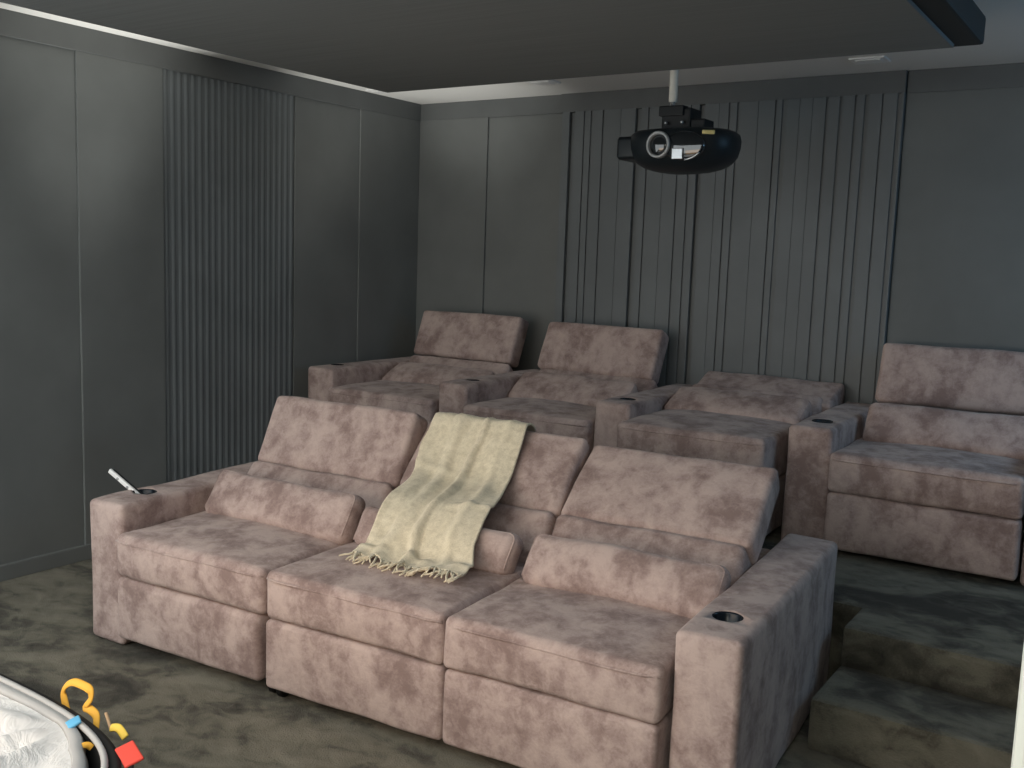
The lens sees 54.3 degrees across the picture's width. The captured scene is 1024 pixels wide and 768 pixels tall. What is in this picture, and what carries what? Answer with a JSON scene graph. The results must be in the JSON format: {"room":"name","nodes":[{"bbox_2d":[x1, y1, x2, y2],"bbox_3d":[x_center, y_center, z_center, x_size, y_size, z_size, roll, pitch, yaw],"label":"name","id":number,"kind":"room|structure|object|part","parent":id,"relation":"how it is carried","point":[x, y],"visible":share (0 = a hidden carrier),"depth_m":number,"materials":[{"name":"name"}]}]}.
{"room":"home theater","nodes":[
{"label":"home theater","id":0,"kind":"room"},
{"bbox_2d":[292,183,293,369],"bbox_3d":[-1.912,-0.448,5.258,0.120,2.686,4.452,7,9,33],"label":"wall","id":1,"kind":"structure","parent":0,"point":[293,183],"depth_m":5.96,"materials":[{"name":"grey paint"}]},
{"bbox_2d":[0,35,83,564],"bbox_3d":[-2.608,-0.271,4.130,0.016,2.475,1.781,7,9,33],"label":"wall panel","id":2,"kind":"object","parent":1,"relation":"attached to","point":[42,508],"depth_m":4.68,"materials":[{"name":"grey paint"}]},
{"bbox_2d":[0,544,91,581],"bbox_3d":[-2.397,0.882,4.635,0.040,0.075,2.650,7,9,33],"label":"baseboard","id":3,"kind":"structure","parent":1,"relation":"attached to","point":[47,561],"depth_m":4.81,"materials":[{"name":"grey paint"}]},
{"bbox_2d":[74,50,166,544],"bbox_3d":[-1.973,-0.369,5.063,0.028,2.475,0.485,7,9,33],"label":"trim","id":4,"kind":"structure","parent":1,"relation":"attached to","point":[119,103],"depth_m":5.01,"materials":[{"name":"grey paint"}]},
{"bbox_2d":[0,8,420,120],"bbox_3d":[-1.842,-1.663,5.023,0.033,0.113,4.352,7,9,33],"label":"trim","id":5,"kind":"structure","parent":1,"relation":"attached to","point":[13,24],"depth_m":5.21,"materials":[{"name":"grey paint"}]},
{"bbox_2d":[162,69,293,481],"bbox_3d":[-1.582,-0.431,5.650,0.023,2.475,0.927,7,9,33],"label":"acoustic wall panel","id":6,"kind":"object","parent":1,"relation":"attached to","point":[228,148],"depth_m":5.57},
{"bbox_2d":[292,96,359,397],"bbox_3d":[-1.170,-0.496,6.266,0.020,2.475,0.559,7,9,33],"label":"trim","id":7,"kind":"structure","parent":1,"relation":"attached to","point":[326,135],"depth_m":6.18,"materials":[{"name":"grey paint"}]},
{"bbox_2d":[356,109,419,361],"bbox_3d":[-0.840,-0.547,6.750,0.028,2.475,0.617,7,9,33],"label":"trim","id":8,"kind":"structure","parent":1,"relation":"attached to","point":[389,146],"depth_m":6.66,"materials":[{"name":"grey fabric"}]},
{"bbox_2d":[0,525,1023,767],"bbox_3d":[-0.451,1.132,2.629,5.662,0.424,7.452,7,9,33],"label":"floor","id":9,"kind":"structure","parent":0,"point":[925,663],"depth_m":3.42,"materials":[{"name":"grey carpet"}]},
{"bbox_2d":[0,673,143,767],"bbox_3d":[-1.725,0.997,2.295,1.759,0.490,1.117,7,9,33],"label":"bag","id":10,"kind":"object","parent":9,"relation":"on","point":[101,752],"visible":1,"depth_m":2.39,"materials":[{"name":"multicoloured fabric"}]},
{"bbox_2d":[0,681,88,767],"bbox_3d":[-1.741,0.811,2.269,1.640,0.052,1.044,7,9,33],"label":"seat","id":11,"kind":"object","parent":10,"relation":"in","point":[33,734],"visible":1,"depth_m":2.34,"materials":[{"name":"white fabric"}]},
{"bbox_3d":[-0.987,0.827,2.441,0.008,0.038,0.043,-4,10,-41],"label":"cord","id":12,"kind":"part","parent":10,"relation":"part of","materials":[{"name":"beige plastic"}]},
{"bbox_2d":[309,310,527,423],"bbox_3d":[-0.574,0.009,6.184,0.981,0.881,1.080,7,9,32],"label":"recliner","id":13,"kind":"object","parent":9,"relation":"on","point":[494,343],"visible":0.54,"depth_m":6.24,"materials":[{"name":"fabric"}]},
{"bbox_3d":[-0.890,0.129,6.431,0.211,0.558,1.023,7,9,32],"label":"armrest","id":14,"kind":"part","parent":13,"relation":"part of","materials":[{"name":"fabric"}]},
{"bbox_2d":[329,380,438,423],"bbox_3d":[-0.569,0.100,6.012,0.774,0.193,0.780,7,9,32],"label":"seat cushion","id":15,"kind":"object","parent":13,"relation":"on","point":[422,399],"depth_m":5.74,"materials":[{"name":"fabric"}]},
{"bbox_2d":[382,361,493,384],"bbox_3d":[-0.457,-0.013,6.171,0.750,0.208,0.255,7,9,32],"label":"lumbar pillow","id":16,"kind":"object","parent":13,"relation":"on","point":[404,371],"visible":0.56,"depth_m":6.14,"materials":[{"name":"fabric"}]},
{"bbox_3d":[-0.352,-0.002,6.344,0.774,0.318,0.320,7,9,32],"label":"backrest","id":17,"kind":"part","parent":13,"relation":"part of","materials":[{"name":"fabric"}]},
{"bbox_2d":[89,395,837,767],"bbox_3d":[-0.255,0.635,3.819,2.689,0.921,1.309,6,8,29],"label":"recliner sofa","id":18,"kind":"object","parent":9,"relation":"on","point":[508,669],"visible":0.83,"depth_m":3.38,"materials":[{"name":"fabric"}]},
{"bbox_2d":[108,469,142,493],"bbox_3d":[-1.579,0.424,4.118,0.211,0.130,0.027,5,8,23],"label":"remote control","id":19,"kind":"object","parent":18,"relation":"in","point":[114,473],"visible":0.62,"depth_m":4.12,"materials":[{"name":"white plastic"}]},
{"bbox_3d":[-1.337,0.692,4.421,0.212,0.580,1.105,6,8,29],"label":"armrest","id":20,"kind":"part","parent":18,"relation":"part of","materials":[{"name":"fabric"}]},
{"bbox_3d":[-1.038,0.871,4.013,0.752,0.255,0.752,6,8,29],"label":"footrest panel","id":21,"kind":"part","parent":18,"relation":"part of","materials":[{"name":"fabric"}]},
{"bbox_2d":[116,511,357,614],"bbox_3d":[-1.015,0.655,3.987,0.778,0.190,0.775,6,8,29],"label":"seat cushion","id":22,"kind":"object","parent":18,"relation":"on","point":[217,562],"depth_m":3.71,"materials":[{"name":"fabric"}]},
{"bbox_2d":[205,470,364,544],"bbox_3d":[-0.935,0.496,4.044,0.772,0.202,0.179,6,9,31],"label":"lumbar pillow","id":23,"kind":"object","parent":18,"relation":"on","point":[330,515],"visible":0.84,"depth_m":3.95,"materials":[{"name":"fabric"}]},
{"bbox_3d":[-0.837,0.534,4.282,0.775,0.320,0.310,6,8,29],"label":"backrest","id":24,"kind":"part","parent":18,"relation":"part of","materials":[{"name":"fabric"}]},
{"bbox_3d":[-0.364,0.943,3.633,0.748,0.255,0.755,6,8,29],"label":"footrest panel","id":25,"kind":"part","parent":18,"relation":"part of","materials":[{"name":"fabric"}]},
{"bbox_2d":[266,539,526,662],"bbox_3d":[-0.351,0.724,3.612,0.748,0.197,0.780,6,8,29],"label":"seat cushion","id":26,"kind":"object","parent":18,"relation":"on","point":[319,595],"depth_m":3.32,"materials":[{"name":"fabric"}]},
{"bbox_2d":[339,412,535,583],"bbox_3d":[-0.234,0.382,3.819,0.502,0.440,1.015,5,8,20],"label":"throw blanket","id":27,"kind":"object","parent":18,"relation":"on","point":[465,464],"visible":0.95,"depth_m":3.76,"materials":[{"name":"beige fabric"}]},
{"bbox_2d":[355,507,520,574],"bbox_3d":[-0.282,0.581,3.685,0.678,0.172,0.153,6,8,29],"label":"lumbar pillow","id":28,"kind":"object","parent":18,"relation":"on","point":[495,552],"visible":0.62,"depth_m":3.52,"materials":[{"name":"fabric"}]},
{"bbox_3d":[-0.172,0.606,3.909,0.739,0.324,0.311,6,8,29],"label":"backrest","id":29,"kind":"part","parent":18,"relation":"part of","materials":[{"name":"fabric"}]},
{"bbox_3d":[0.270,1.011,3.275,0.719,0.255,0.758,6,8,29],"label":"footrest panel","id":30,"kind":"part","parent":18,"relation":"part of","materials":[{"name":"fabric"}]},
{"bbox_2d":[445,577,692,723],"bbox_3d":[0.285,0.794,3.254,0.727,0.191,0.785,6,8,29],"label":"seat cushion","id":31,"kind":"object","parent":18,"relation":"on","point":[611,661],"depth_m":2.97,"materials":[{"name":"fabric"}]},
{"bbox_2d":[523,533,729,617],"bbox_3d":[0.367,0.644,3.316,0.698,0.193,0.178,6,8,29],"label":"lumbar pillow","id":32,"kind":"object","parent":18,"relation":"on","point":[683,587],"visible":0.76,"depth_m":3.25,"materials":[{"name":"fabric"}]},
{"bbox_3d":[0.469,0.674,3.551,0.725,0.320,0.308,6,8,29],"label":"backrest","id":33,"kind":"part","parent":18,"relation":"part of","materials":[{"name":"fabric"}]},
{"bbox_3d":[0.827,0.913,3.278,0.211,0.579,1.224,6,8,29],"label":"armrest","id":34,"kind":"part","parent":18,"relation":"part of","materials":[{"name":"fabric"}]},
{"bbox_2d":[439,322,668,448],"bbox_3d":[0.249,0.110,5.671,0.983,0.871,1.080,7,9,32],"label":"recliner","id":35,"kind":"object","parent":9,"relation":"on","point":[636,355],"visible":0.45,"depth_m":5.69,"materials":[{"name":"fabric"}]},
{"bbox_3d":[-0.066,0.224,5.916,0.215,0.562,1.025,7,9,32],"label":"armrest","id":36,"kind":"part","parent":35,"relation":"part of","materials":[{"name":"fabric"}]},
{"bbox_2d":[463,397,595,448],"bbox_3d":[0.255,0.195,5.500,0.777,0.191,0.783,7,9,32],"label":"seat cushion","id":37,"kind":"object","parent":35,"relation":"on","point":[560,418],"depth_m":5.22,"materials":[{"name":"fabric"}]},
{"bbox_2d":[507,370,638,406],"bbox_3d":[0.335,0.068,5.627,0.749,0.227,0.251,7,9,32],"label":"lumbar pillow","id":38,"kind":"object","parent":35,"relation":"on","point":[588,391],"visible":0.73,"depth_m":5.57,"materials":[{"name":"fabric"}]},
{"bbox_3d":[0.473,0.094,5.832,0.772,0.318,0.318,7,9,32],"label":"backrest","id":39,"kind":"part","parent":35,"relation":"part of","materials":[{"name":"fabric"}]},
{"bbox_2d":[595,371,844,534],"bbox_3d":[1.047,0.318,5.137,0.983,0.651,1.217,7,9,32],"label":"recliner","id":40,"kind":"object","parent":9,"relation":"on","point":[641,420],"visible":0.4,"depth_m":4.75,"materials":[{"name":"fabric"}]},
{"bbox_3d":[0.759,0.319,5.402,0.212,0.561,1.025,7,9,32],"label":"armrest","id":41,"kind":"part","parent":40,"relation":"part of","materials":[{"name":"fabric"}]},
{"bbox_2d":[616,409,791,475],"bbox_3d":[1.032,0.272,4.950,0.729,0.233,0.891,7,9,32],"label":"seat cushion","id":42,"kind":"object","parent":40,"relation":"on","point":[680,432],"depth_m":4.62,"materials":[{"name":"fabric"}]},
{"bbox_2d":[665,386,811,423],"bbox_3d":[1.152,0.140,5.112,0.720,0.205,0.250,7,9,32],"label":"lumbar pillow","id":43,"kind":"object","parent":40,"relation":"on","point":[778,408],"visible":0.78,"depth_m":5.03,"materials":[{"name":"fabric"}]},
{"bbox_3d":[1.280,0.186,5.328,0.729,0.316,0.315,7,9,32],"label":"backrest","id":44,"kind":"part","parent":40,"relation":"part of","materials":[{"name":"fabric"}]},
{"bbox_3d":[1.020,0.510,4.972,0.728,0.256,0.864,7,9,32],"label":"footrest panel","id":45,"kind":"part","parent":40,"relation":"part of","materials":[{"name":"fabric"}]},
{"bbox_2d":[781,343,1023,585],"bbox_3d":[1.988,0.301,4.588,1.189,0.888,1.079,7,9,32],"label":"recliner","id":46,"kind":"object","parent":9,"relation":"on","point":[949,509],"visible":0.81,"depth_m":4.31,"materials":[{"name":"fabric"}]},
{"bbox_3d":[1.585,0.413,4.889,0.211,0.559,1.024,7,9,32],"label":"armrest","id":47,"kind":"part","parent":46,"relation":"part of","materials":[{"name":"fabric"}]},
{"bbox_3d":[1.893,0.602,4.492,0.773,0.256,0.755,7,9,32],"label":"footrest panel","id":48,"kind":"part","parent":46,"relation":"part of","materials":[{"name":"fabric"}]},
{"bbox_2d":[828,436,1023,519],"bbox_3d":[1.904,0.384,4.471,0.774,0.192,0.778,7,9,32],"label":"seat cushion","id":49,"kind":"object","parent":46,"relation":"on","point":[960,484],"depth_m":4.19,"materials":[{"name":"fabric"}]},
{"bbox_2d":[863,401,1023,459],"bbox_3d":[1.993,0.226,4.556,0.728,0.231,0.209,7,9,32],"label":"lumbar pillow","id":50,"kind":"object","parent":46,"relation":"on","point":[928,426],"visible":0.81,"depth_m":4.50,"materials":[{"name":"fabric"}]},
{"bbox_3d":[2.121,0.283,4.801,0.771,0.319,0.317,7,9,32],"label":"backrest","id":51,"kind":"part","parent":46,"relation":"part of","materials":[{"name":"fabric"}]},
{"bbox_3d":[2.410,0.508,4.373,0.211,0.560,1.025,7,9,32],"label":"armrest","id":52,"kind":"part","parent":46,"relation":"part of","materials":[{"name":"fabric"}]},
{"bbox_2d":[0,0,1023,103],"bbox_3d":[0.508,-1.507,3.605,5.662,0.100,4.312,7,9,33],"label":"ceiling","id":53,"kind":"structure","parent":0,"point":[1003,43],"depth_m":5.13,"materials":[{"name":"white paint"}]},
{"bbox_2d":[366,89,395,93],"bbox_3d":[-0.812,-1.835,6.252,0.170,0.014,0.130,7,9,33],"label":"ceiling plate","id":54,"kind":"object","parent":53,"relation":"attached to","point":[369,90],"visible":0.55,"depth_m":6.24,"materials":[{"name":"white plastic"}]},
{"bbox_2d":[0,0,985,92],"bbox_3d":[-0.279,-1.295,3.023,2.714,0.225,2.918,7,9,33],"label":"ceiling panel","id":55,"kind":"object","parent":53,"relation":"hanging from","point":[387,46],"visible":1,"depth_m":3.47,"materials":[{"name":"grey paint"}]},
{"bbox_3d":[-0.281,-1.244,3.030,2.714,0.097,2.918,7,9,33],"label":"frame","id":56,"kind":"part","parent":55,"relation":"part of","materials":[{"name":"grey"}]},
{"bbox_2d":[526,80,560,85],"bbox_3d":[0.177,-1.736,5.743,0.170,0.014,0.130,7,9,33],"label":"ceiling plate","id":57,"kind":"object","parent":53,"relation":"attached to","point":[542,82],"visible":0.77,"depth_m":5.72,"materials":[{"name":"white plastic"}]},
{"bbox_2d":[617,70,741,174],"bbox_3d":[0.759,-1.251,4.459,0.535,0.608,0.382,7,9,33],"label":"projector","id":58,"kind":"object","parent":53,"relation":"hanging from","point":[687,143],"visible":0.98,"depth_m":4.37,"materials":[{"name":"black plastic"}]},
{"bbox_3d":[0.773,-1.176,4.457,0.226,0.120,0.130,7,9,33],"label":"bracket arm","id":59,"kind":"part","parent":58,"relation":"part of","materials":[{"name":"black plastic"}]},
{"bbox_2d":[849,55,890,64],"bbox_3d":[1.731,-1.564,4.826,0.170,0.014,0.130,7,9,33],"label":"ceiling plate","id":60,"kind":"object","parent":53,"relation":"attached to","point":[872,59],"visible":1,"depth_m":4.80,"materials":[{"name":"white plastic"}]},
{"bbox_2d":[886,74,908,342],"bbox_3d":[1.632,-0.364,5.553,5.702,2.686,0.120,7,9,33],"label":"wall","id":61,"kind":"structure","parent":0,"point":[908,74],"depth_m":5.18,"materials":[{"name":"grey paint"}]},
{"bbox_2d":[415,117,488,354],"bbox_3d":[-0.418,-0.705,6.813,0.567,2.149,0.036,7,9,33],"label":"trim","id":62,"kind":"structure","parent":61,"relation":"attached to","point":[453,162],"depth_m":6.74,"materials":[{"name":"grey paint"}]},
{"bbox_2d":[421,95,561,120],"bbox_3d":[-0.146,-1.796,6.517,1.128,0.113,0.033,7,9,33],"label":"trim","id":63,"kind":"structure","parent":61,"relation":"attached to","point":[551,104],"depth_m":6.48,"materials":[{"name":"grey paint"}]},
{"bbox_2d":[484,113,562,370],"bbox_3d":[0.068,-0.648,6.501,0.595,2.149,0.022,7,9,33],"label":"trim","id":64,"kind":"structure","parent":61,"relation":"attached to","point":[524,152],"depth_m":6.45,"materials":[{"name":"grey paint"}]},
{"bbox_2d":[554,92,906,403],"bbox_3d":[1.132,-0.518,5.779,2.024,2.149,0.057,7,9,33],"label":"acoustic wall panel","id":65,"kind":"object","parent":61,"relation":"attached to","point":[778,260],"depth_m":5.58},
{"bbox_2d":[561,70,908,112],"bbox_3d":[1.165,-1.639,5.641,2.040,0.113,0.052,7,9,33],"label":"trim","id":66,"kind":"structure","parent":61,"relation":"attached to","point":[884,82],"depth_m":5.52,"materials":[{"name":"grey paint"}]},
{"bbox_2d":[887,87,1023,351],"bbox_3d":[2.937,-0.306,4.608,2.288,2.149,0.024,7,9,33],"label":"trim","id":67,"kind":"structure","parent":61,"relation":"attached to","point":[958,275],"depth_m":5.00,"materials":[{"name":"grey fabric"}]},
{"bbox_2d":[907,62,1023,92],"bbox_3d":[2.973,-1.424,4.460,2.288,0.113,0.033,7,9,33],"label":"trim","id":68,"kind":"structure","parent":61,"relation":"attached to","point":[1010,75],"depth_m":4.92,"materials":[{"name":"grey paint"}]},
{"bbox_3d":[1.185,0.231,0.810,1.130,2.686,0.100,7,9,33],"label":"wall","id":69,"kind":"structure","parent":0,"visible":0},
{"bbox_2d":[1011,645,1023,767],"bbox_3d":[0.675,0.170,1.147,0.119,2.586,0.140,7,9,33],"label":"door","id":70,"kind":"structure","parent":69,"relation":"in","point":[1017,761],"depth_m":1.15,"materials":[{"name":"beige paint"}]}
]}

